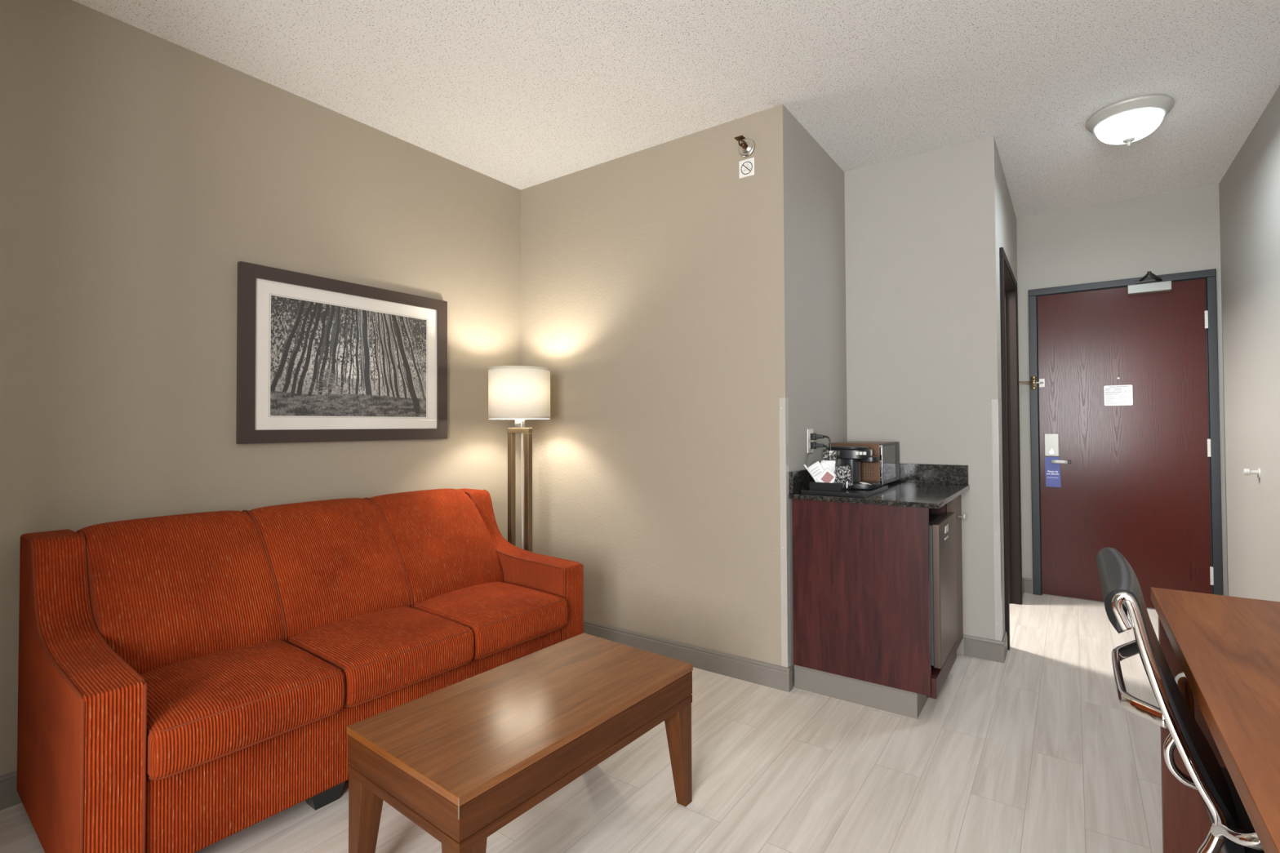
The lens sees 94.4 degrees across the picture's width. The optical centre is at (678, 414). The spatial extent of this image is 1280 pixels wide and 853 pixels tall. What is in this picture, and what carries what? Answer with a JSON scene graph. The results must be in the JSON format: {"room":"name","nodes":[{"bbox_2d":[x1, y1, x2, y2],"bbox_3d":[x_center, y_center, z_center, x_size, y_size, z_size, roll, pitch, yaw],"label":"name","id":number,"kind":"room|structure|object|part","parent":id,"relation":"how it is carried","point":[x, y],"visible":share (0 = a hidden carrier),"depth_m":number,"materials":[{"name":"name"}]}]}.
{"room":"hotel room","nodes":[
{"label":"hotel room","id":0,"kind":"room"},
{"bbox_2d":[0,0,520,776],"bbox_3d":[-2.115,-0.086,1.892,0.120,2.587,4.048,-1,-1,34],"label":"wall","id":1,"kind":"structure","parent":0,"point":[139,168],"depth_m":2.18,"materials":[{"name":"paint"}]},
{"bbox_2d":[0,770,22,810],"bbox_3d":[-2.020,1.157,1.884,0.011,0.100,3.928,-1,-1,34],"label":"baseboard","id":2,"kind":"structure","parent":1,"relation":"attached to","point":[9,796],"depth_m":1.82,"materials":[{"name":"grey"}]},
{"bbox_2d":[235,261,447,444],"bbox_3d":[-1.479,-0.241,2.718,0.027,0.720,0.928,-1,-1,34],"label":"framed picture","id":3,"kind":"object","parent":1,"relation":"attached to","point":[319,358],"visible":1,"depth_m":2.63,"materials":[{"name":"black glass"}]},
{"bbox_2d":[270,295,426,417],"bbox_3d":[-1.479,-0.240,2.718,0.001,0.499,0.708,-1,-1,34],"label":"print","id":4,"kind":"object","parent":3,"relation":"attached to","point":[326,360],"depth_m":2.67},
{"bbox_2d":[0,592,1163,852],"bbox_3d":[0.068,1.224,1.870,3.741,0.060,6.458,-1,-1,34],"label":"floor","id":5,"kind":"structure","parent":0,"point":[1037,750],"depth_m":1.93,"materials":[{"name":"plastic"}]},
{"bbox_2d":[16,488,583,852],"bbox_3d":[-1.213,0.777,2.202,0.900,0.862,1.577,-1,-1,36],"label":"sofa","id":6,"kind":"object","parent":5,"relation":"on","point":[188,682],"visible":1,"depth_m":1.79,"materials":[{"name":"orange fabric"}]},
{"bbox_3d":[-1.654,0.758,1.618,0.862,0.794,0.112,-1,-1,36],"label":"armrest","id":7,"kind":"part","parent":6,"relation":"part of","materials":[{"name":"orange fabric"}]},
{"bbox_2d":[75,511,284,674],"bbox_3d":[-1.636,0.575,1.953,0.448,0.462,0.447,-1,-1,36],"label":"cushion","id":8,"kind":"object","parent":6,"relation":"on","point":[162,592],"depth_m":1.87,"materials":[{"name":"orange fabric"}]},
{"bbox_2d":[139,640,345,779],"bbox_3d":[-1.343,0.807,1.741,0.575,0.150,0.445,-1,-1,36],"label":"seat cushion","id":9,"kind":"object","parent":6,"relation":"on","point":[206,705],"depth_m":1.61,"materials":[{"name":"orange fabric"}]},
{"bbox_2d":[245,497,411,640],"bbox_3d":[-1.374,0.580,2.318,0.448,0.462,0.452,-1,-1,36],"label":"cushion","id":10,"kind":"object","parent":6,"relation":"on","point":[328,562],"depth_m":2.23,"materials":[{"name":"orange fabric"}]},
{"bbox_3d":[-1.224,1.006,2.207,0.830,0.233,1.351,-1,-1,36],"label":"rail","id":11,"kind":"part","parent":6,"relation":"part of","materials":[{"name":"orange fabric"}]},
{"bbox_2d":[288,606,474,706],"bbox_3d":[-1.084,0.812,2.103,0.575,0.150,0.442,-1,-1,36],"label":"seat cushion","id":12,"kind":"object","parent":6,"relation":"on","point":[378,652],"depth_m":1.98,"materials":[{"name":"orange fabric"}]},
{"bbox_2d":[368,488,503,605],"bbox_3d":[-1.112,0.585,2.685,0.448,0.462,0.450,-1,-1,36],"label":"cushion","id":13,"kind":"object","parent":6,"relation":"on","point":[442,544],"depth_m":2.59,"materials":[{"name":"orange fabric"}]},
{"bbox_2d":[413,581,568,658],"bbox_3d":[-0.822,0.817,2.469,0.575,0.150,0.454,-1,-1,36],"label":"seat cushion","id":14,"kind":"object","parent":6,"relation":"on","point":[500,616],"depth_m":2.35,"materials":[{"name":"orange fabric"}]},
{"bbox_3d":[-0.803,0.774,2.808,0.862,0.794,0.112,-1,-1,36],"label":"armrest","id":15,"kind":"part","parent":6,"relation":"part of","materials":[{"name":"orange fabric"}]},
{"bbox_2d":[346,633,693,852],"bbox_3d":[-0.388,0.983,1.645,0.479,0.421,0.813,-1,-1,36],"label":"coffee table","id":16,"kind":"object","parent":5,"relation":"on","point":[462,761],"visible":1,"depth_m":1.46,"materials":[{"name":"brown wood"}]},
{"bbox_3d":[-0.770,1.040,1.468,0.066,0.305,0.066,-1,-1,36],"label":"leg","id":17,"kind":"part","parent":16,"relation":"part of","materials":[{"name":"brown wood"}]},
{"bbox_3d":[-0.445,1.034,1.227,0.066,0.305,0.066,-1,-1,36],"label":"leg","id":18,"kind":"part","parent":16,"relation":"part of","materials":[{"name":"brown wood"}]},
{"bbox_3d":[-0.005,1.042,1.821,0.066,0.305,0.066,-1,-1,36],"label":"leg","id":19,"kind":"part","parent":16,"relation":"part of","materials":[{"name":"brown wood"}]},
{"bbox_2d":[488,365,551,551],"bbox_3d":[-0.836,0.488,3.112,0.318,1.466,0.318,-1,-1,34],"label":"floor lamp","id":20,"kind":"object","parent":5,"relation":"on","point":[519,393],"visible":0.84,"depth_m":3.04,"materials":[{"name":"white fabric"}]},
{"bbox_3d":[-0.839,-0.112,3.123,0.316,0.254,0.316,-1,-1,34],"label":"lamp shade","id":21,"kind":"part","parent":20,"relation":"part of","materials":[{"name":"white fabric"}]},
{"bbox_2d":[514,418,524,427],"bbox_3d":[-0.847,0.017,3.108,0.052,0.102,0.054,-1,-1,34],"label":"socket","id":22,"kind":"object","parent":20,"relation":"attached to","point":[519,423],"depth_m":3.10,"materials":[{"name":"silver metal"}]},
{"bbox_3d":[-0.835,0.632,3.110,0.162,1.128,0.028,-1,-1,34],"label":"post","id":23,"kind":"part","parent":20,"relation":"part of","materials":[{"name":"beige metal"}]},
{"bbox_3d":[-0.798,0.638,3.139,0.076,1.133,0.015,1,-1,-42],"label":"cord","id":24,"kind":"part","parent":20,"relation":"part of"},
{"bbox_2d":[791,494,965,719],"bbox_3d":[0.981,0.788,2.786,0.600,0.834,0.821,-1,-1,34],"label":"base cabinet","id":25,"kind":"object","parent":5,"relation":"on","point":[861,612],"visible":0.8,"depth_m":2.44,"materials":[{"name":"brown wood"}]},
{"bbox_2d":[788,462,969,508],"bbox_3d":[0.973,0.311,2.791,0.618,0.118,0.833,-1,-1,34],"label":"countertop","id":26,"kind":"structure","parent":25,"relation":"on","point":[927,486],"depth_m":2.71,"materials":[{"name":"stone"}]},
{"bbox_2d":[801,484,888,497],"bbox_3d":[0.768,0.342,2.713,0.278,0.016,0.393,-1,-1,34],"label":"serving tray","id":27,"kind":"object","parent":26,"relation":"on","point":[853,493],"visible":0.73,"depth_m":2.58,"materials":[{"name":"black plastic"}]},
{"bbox_2d":[808,480,851,492],"bbox_3d":[0.689,0.323,2.682,0.145,0.044,0.147,-1,-1,34],"label":"organizer box","id":28,"kind":"object","parent":27,"relation":"on","point":[813,486],"visible":0.56,"depth_m":2.62,"materials":[{"name":"black plastic"}]},
{"bbox_2d":[807,461,823,482],"bbox_3d":[0.633,0.270,2.664,0.113,0.125,0.017,-1,-1,40],"label":"paper packet","id":29,"kind":"object","parent":28,"relation":"in","point":[815,469],"visible":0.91,"depth_m":2.67,"materials":[{"name":"white paper"}]},
{"bbox_2d":[816,467,835,483],"bbox_3d":[0.661,0.282,2.631,0.095,0.096,0.021,-1,-1,26],"label":"paper packet","id":30,"kind":"object","parent":28,"relation":"in","point":[827,476],"visible":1,"depth_m":2.63,"materials":[{"name":"white paper"}]},
{"bbox_2d":[821,471,834,482],"bbox_3d":[0.661,0.281,2.628,0.059,0.059,0.012,-1,-1,31],"label":"print","id":31,"kind":"object","parent":30,"relation":"attached to","point":[826,476],"depth_m":2.63},
{"bbox_2d":[819,459,834,473],"bbox_3d":[0.674,0.267,2.661,0.126,0.128,0.014,-1,-1,41],"label":"paper packet","id":32,"kind":"object","parent":28,"relation":"in","point":[824,464],"visible":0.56,"depth_m":2.67,"materials":[{"name":"white paper"}]},
{"bbox_2d":[820,449,839,471],"bbox_3d":[0.694,0.252,2.710,0.092,0.180,0.080,-1,-1,34],"label":"cup","id":33,"kind":"object","parent":28,"relation":"in","point":[831,455],"visible":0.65,"depth_m":2.69,"materials":[{"name":"white paper"}]},
{"bbox_2d":[834,466,847,488],"bbox_3d":[0.713,0.279,2.621,0.070,0.098,0.037,-1,-1,21],"label":"pouch","id":34,"kind":"object","parent":28,"relation":"in","point":[841,473],"visible":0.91,"depth_m":2.61,"materials":[{"name":"multicoloured paper"}]},
{"bbox_2d":[840,465,853,485],"bbox_3d":[0.749,0.276,2.669,0.076,0.100,0.037,-1,-1,22],"label":"pouch","id":35,"kind":"object","parent":28,"relation":"in","point":[848,478],"visible":0.36,"depth_m":2.65,"materials":[{"name":"multicoloured paper"}]},
{"bbox_2d":[845,481,848,493],"bbox_3d":[0.735,0.317,2.581,0.018,0.053,0.018,-1,-1,34],"label":"chrome stand","id":36,"kind":"object","parent":27,"relation":"on","point":[846,482],"visible":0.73,"depth_m":2.58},
{"bbox_2d":[826,445,880,489],"bbox_3d":[0.827,0.248,2.804,0.245,0.197,0.154,-1,-1,34],"label":"coffee maker","id":37,"kind":"object","parent":27,"relation":"on","point":[851,455],"visible":0.73,"depth_m":2.75,"materials":[{"name":"black plastic"}]},
{"bbox_3d":[0.773,0.261,2.841,0.104,0.112,0.140,-1,-1,34],"label":"water tank","id":38,"kind":"part","parent":37,"relation":"part of","materials":[{"name":"plastic"}]},
{"bbox_3d":[0.889,0.207,2.765,0.084,0.027,0.068,-1,-1,34],"label":"spout","id":39,"kind":"part","parent":37,"relation":"part of","materials":[{"name":"black plastic"}]},
{"bbox_2d":[828,441,899,484],"bbox_3d":[0.962,0.248,3.050,0.264,0.212,0.359,-1,-1,34],"label":"microwave","id":40,"kind":"object","parent":26,"relation":"on","point":[886,470],"visible":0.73,"depth_m":2.89,"materials":[{"name":"silver metal"}]},
{"bbox_3d":[0.971,0.239,2.835,0.011,0.190,0.010,-1,-1,34],"label":"edge handle","id":41,"kind":"part","parent":40,"relation":"part of","materials":[{"name":"silver metal"}]},
{"bbox_3d":[1.046,0.240,2.952,0.007,0.200,0.280,-1,-1,34],"label":"door","id":42,"kind":"part","parent":40,"relation":"part of","materials":[{"name":"black plastic"}]},
{"bbox_3d":[1.145,0.242,3.101,0.007,0.200,0.072,-1,-1,34],"label":"control panel","id":43,"kind":"part","parent":40,"relation":"part of","materials":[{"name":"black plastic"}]},
{"bbox_3d":[1.123,1.073,2.518,0.038,0.078,0.489,-1,-1,34],"label":"rail","id":44,"kind":"part","parent":25,"relation":"part of","materials":[{"name":"brown wood"}]},
{"bbox_2d":[928,511,957,669],"bbox_3d":[0.959,0.764,2.662,0.484,0.634,0.423,-1,-1,34],"label":"mini fridge","id":45,"kind":"object","parent":25,"relation":"in","point":[942,527],"visible":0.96,"depth_m":2.43,"materials":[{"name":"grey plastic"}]},
{"bbox_3d":[1.337,0.746,2.860,0.020,0.747,0.300,-1,-1,34],"label":"door","id":46,"kind":"part","parent":25,"relation":"part of","materials":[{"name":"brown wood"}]},
{"bbox_3d":[1.380,0.496,2.883,0.034,0.028,0.028,-1,-1,34],"label":"knob","id":47,"kind":"part","parent":25,"relation":"part of","materials":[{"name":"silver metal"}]},
{"bbox_2d":[1096,547,1264,852],"bbox_3d":[1.070,0.728,0.969,0.607,0.889,0.634,-1,-1,34],"label":"desk chair","id":48,"kind":"object","parent":5,"relation":"on","point":[1232,830],"visible":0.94,"depth_m":0.96,"materials":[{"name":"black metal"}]},
{"bbox_3d":[0.918,0.523,0.842,0.485,0.476,0.022,-1,-1,34],"label":"rail","id":49,"kind":"part","parent":48,"relation":"part of","materials":[{"name":"silver metal"}]},
{"bbox_3d":[1.131,0.527,1.162,0.485,0.476,0.022,-1,-1,34],"label":"rail","id":50,"kind":"part","parent":48,"relation":"part of","materials":[{"name":"silver metal"}]},
{"bbox_3d":[1.196,0.657,1.189,0.321,0.199,0.130,-1,-1,34],"label":"armrest","id":51,"kind":"part","parent":48,"relation":"part of","materials":[{"name":"silver metal"}]},
{"bbox_3d":[1.102,0.714,0.948,0.370,0.080,0.356,-1,-1,34],"label":"seat","id":52,"kind":"part","parent":48,"relation":"part of","materials":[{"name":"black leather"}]},
{"bbox_3d":[0.917,0.651,0.769,0.321,0.199,0.130,-1,-1,34],"label":"armrest","id":53,"kind":"part","parent":48,"relation":"part of","materials":[{"name":"silver metal"}]},
{"bbox_2d":[1151,586,1279,852],"bbox_3d":[0.928,0.791,0.564,0.582,0.752,1.785,-1,-1,34],"label":"desk","id":54,"kind":"object","parent":5,"relation":"on","point":[1226,648],"visible":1,"depth_m":1.04,"materials":[{"name":"brown wood"}]},
{"bbox_3d":[1.409,0.816,1.278,0.568,0.720,0.027,-1,-1,34],"label":"panel","id":55,"kind":"part","parent":54,"relation":"part of","materials":[{"name":"brown wood"}]},
{"bbox_2d":[520,103,787,667],"bbox_3d":[-0.287,-0.075,3.109,1.818,2.587,0.004,-1,-1,34],"label":"wall","id":56,"kind":"structure","parent":0,"point":[652,278],"depth_m":2.95,"materials":[{"name":"paint"}]},
{"bbox_2d":[583,619,790,692],"bbox_3d":[-0.224,1.167,3.042,1.698,0.100,0.011,-1,-1,34],"label":"baseboard","id":57,"kind":"structure","parent":56,"relation":"attached to","point":[770,675],"depth_m":2.81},
{"bbox_2d":[734,135,755,157],"bbox_3d":[0.291,-1.230,2.688,0.084,0.084,0.084,-1,-1,34],"label":"sprinkler","id":58,"kind":"object","parent":56,"relation":"attached to","point":[746,148],"visible":1,"depth_m":2.70,"materials":[{"name":"silver metal"}]},
{"bbox_2d":[738,157,754,178],"bbox_3d":[0.313,-1.136,2.721,0.078,0.080,0.002,-1,-1,34],"label":"sign","id":59,"kind":"object","parent":56,"relation":"attached to","point":[746,167],"visible":1,"depth_m":2.72,"materials":[{"name":"white plastic"}]},
{"bbox_2d":[72,0,1279,218],"bbox_3d":[0.052,-1.422,1.917,3.741,0.060,6.458,-1,-1,34],"label":"ceiling","id":60,"kind":"structure","parent":0,"point":[518,94],"depth_m":2.38,"materials":[{"name":"white paint"}]},
{"bbox_2d":[1085,93,1174,146],"bbox_3d":[2.072,-1.312,2.723,0.326,0.154,0.326,-1,-1,34],"label":"ceiling light","id":61,"kind":"object","parent":60,"relation":"attached to","point":[1127,121],"visible":1,"depth_m":2.65,"materials":[{"name":"white glass"}]},
{"bbox_2d":[782,104,847,685],"bbox_3d":[0.657,-0.083,2.995,0.120,2.587,0.856,-1,-1,34],"label":"wall","id":62,"kind":"structure","parent":0,"point":[815,261],"depth_m":2.88,"materials":[{"name":"paint"}]},
{"bbox_2d":[788,666,792,691],"bbox_3d":[0.489,1.155,2.591,0.011,0.100,0.027,-1,-1,34],"label":"baseboard","id":63,"kind":"structure","parent":62,"relation":"attached to","point":[789,667],"depth_m":2.59,"materials":[{"name":"grey"}]},
{"bbox_2d":[788,468,814,493],"bbox_3d":[0.725,0.305,2.959,0.020,0.098,0.827,-1,-1,34],"label":"backsplash","id":64,"kind":"structure","parent":62,"relation":"attached to","point":[798,480],"depth_m":2.67,"materials":[{"name":"stone"}]},
{"bbox_2d":[807,429,813,453],"bbox_3d":[0.633,0.125,2.838,0.008,0.114,0.070,-1,-1,34],"label":"wall outlet","id":65,"kind":"object","parent":62,"relation":"attached to","point":[809,431],"visible":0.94,"depth_m":2.82,"materials":[{"name":"white plastic"}]},
{"bbox_2d":[810,442,827,460],"bbox_3d":[0.667,0.236,2.804,0.086,0.213,0.034,-1,-1,44],"label":"plug","id":66,"kind":"object","parent":62,"relation":"attached to","point":[813,445],"visible":0.64,"depth_m":2.81,"materials":[{"name":"black plastic"}]},
{"bbox_2d":[810,433,831,450],"bbox_3d":[0.676,0.215,2.801,0.103,0.256,0.033,-1,-1,37],"label":"plug","id":67,"kind":"object","parent":62,"relation":"attached to","point":[813,436],"visible":0.62,"depth_m":2.80,"materials":[{"name":"black plastic"}]},
{"bbox_3d":[0.693,0.220,2.783,0.056,0.246,0.025,-1,-1,34],"label":"cord","id":68,"kind":"part","parent":67,"relation":"part of","materials":[{"name":"black plastic"}]},
{"bbox_2d":[844,135,1003,654],"bbox_3d":[1.233,-0.083,3.186,0.869,2.587,0.100,-1,-1,34],"label":"wall","id":69,"kind":"structure","parent":0,"point":[922,323],"depth_m":3.06,"materials":[{"name":"paint"}]},
{"bbox_2d":[963,635,1004,662],"bbox_3d":[1.507,1.155,2.921,0.178,0.100,0.011,-1,-1,34],"label":"baseboard","id":70,"kind":"structure","parent":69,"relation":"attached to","point":[974,646],"depth_m":2.92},
{"bbox_2d":[993,399,1002,639],"bbox_3d":[1.567,0.513,2.911,0.030,1.178,0.032,-1,-1,34],"label":"guard","id":71,"kind":"object","parent":69,"relation":"attached to","point":[998,399],"visible":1,"depth_m":2.90,"materials":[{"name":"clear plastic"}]},
{"bbox_2d":[894,462,968,484],"bbox_3d":[1.204,0.306,3.126,0.592,0.098,0.020,-1,-1,34],"label":"backsplash","id":72,"kind":"structure","parent":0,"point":[908,473],"depth_m":3.04,"materials":[{"name":"stone"}]},
{"bbox_2d":[995,144,1022,635],"bbox_3d":[1.946,-0.080,3.573,0.110,2.587,1.333,-1,-1,34],"label":"wall","id":73,"kind":"structure","parent":0,"point":[1006,219],"depth_m":3.22,"materials":[{"name":"paint"}]},
{"bbox_2d":[1001,631,1007,662],"bbox_3d":[1.626,1.154,2.950,0.011,0.100,0.170,-1,-1,34],"label":"baseboard","id":74,"kind":"structure","parent":73,"relation":"attached to","point":[1005,636],"depth_m":2.95,"materials":[{"name":"grey"}]},
{"bbox_2d":[999,247,1022,650],"bbox_3d":[1.897,0.174,3.485,0.135,2.076,0.968,-1,-1,34],"label":"door","id":75,"kind":"structure","parent":73,"relation":"in","point":[1008,284],"depth_m":3.81,"materials":[{"name":"brown wood"}]},
{"bbox_2d":[1022,577,1023,598],"bbox_3d":[2.295,1.168,3.957,0.011,0.100,0.278,-1,-1,34],"label":"baseboard","id":76,"kind":"structure","parent":73,"relation":"attached to","point":[1022,577],"depth_m":3.99,"materials":[{"name":"grey"}]},
{"bbox_2d":[1016,183,1227,608],"bbox_3d":[2.837,-0.081,3.853,1.284,2.587,0.120,-1,-1,34],"label":"wall","id":77,"kind":"structure","parent":0,"point":[1175,232],"depth_m":3.82,"materials":[{"name":"paint"}]},
{"bbox_2d":[1023,577,1031,593],"bbox_3d":[2.393,1.169,4.052,0.047,0.100,0.011,-1,-1,34],"label":"baseboard","id":78,"kind":"structure","parent":77,"relation":"attached to","point":[1027,581],"depth_m":4.05,"materials":[{"name":"grey"}]},
{"bbox_2d":[1018,268,1223,608],"bbox_3d":[2.744,0.172,3.737,1.030,2.078,0.169,-1,-1,34],"label":"door","id":79,"kind":"structure","parent":77,"relation":"in","point":[1141,480],"depth_m":3.75,"materials":[{"name":"brown wood"}]},
{"bbox_3d":[2.504,0.201,3.971,0.082,0.152,0.022,-1,-1,34],"label":"lock plate","id":80,"kind":"part","parent":79,"relation":"part of","materials":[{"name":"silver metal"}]},
{"bbox_2d":[1044,457,1061,487],"bbox_3d":[2.505,0.381,3.960,0.090,0.201,0.002,-1,-1,34],"label":"hanger","id":81,"kind":"object","parent":79,"relation":"hanging from","point":[1052,470],"visible":1,"depth_m":3.96,"materials":[{"name":"blue paper"}]},
{"bbox_3d":[2.527,0.310,3.935,0.105,0.044,0.054,-1,-1,34],"label":"handle","id":82,"kind":"part","parent":79,"relation":"part of","materials":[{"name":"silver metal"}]},
{"bbox_2d":[1103,384,1133,405],"bbox_3d":[2.811,-0.125,3.782,0.147,0.130,0.003,-1,-1,34],"label":"card","id":83,"kind":"object","parent":79,"relation":"attached to","point":[1114,395],"visible":1,"depth_m":3.78,"materials":[{"name":"white paper"}]},
{"bbox_3d":[2.895,-0.848,3.634,0.131,0.043,0.142,-1,-1,34],"label":"closer arm","id":84,"kind":"part","parent":79,"relation":"part of","materials":[{"name":"brown metal"}]},
{"bbox_2d":[1218,84,1279,601],"bbox_3d":[1.568,-0.125,0.892,0.120,2.587,6.218,-1,-1,34],"label":"wall","id":85,"kind":"structure","parent":0,"point":[1249,190],"depth_m":2.94,"materials":[{"name":"paint"}]},
{"bbox_2d":[1243,467,1260,478],"bbox_3d":[2.792,0.282,2.883,0.054,0.052,0.052,-1,-1,34],"label":"door stop","id":86,"kind":"object","parent":85,"relation":"attached to","point":[1246,471],"visible":1,"depth_m":2.88,"materials":[{"name":"silver metal"}]},
{"bbox_3d":[2.790,0.278,2.884,0.051,0.032,0.032,-1,-1,34],"label":"stop knob","id":87,"kind":"part","parent":86,"relation":"part of","materials":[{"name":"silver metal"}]},
{"bbox_3d":[2.813,0.282,2.869,0.004,0.052,0.052,-1,-1,34],"label":"stop plate","id":88,"kind":"part","parent":86,"relation":"part of","materials":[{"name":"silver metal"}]}
]}

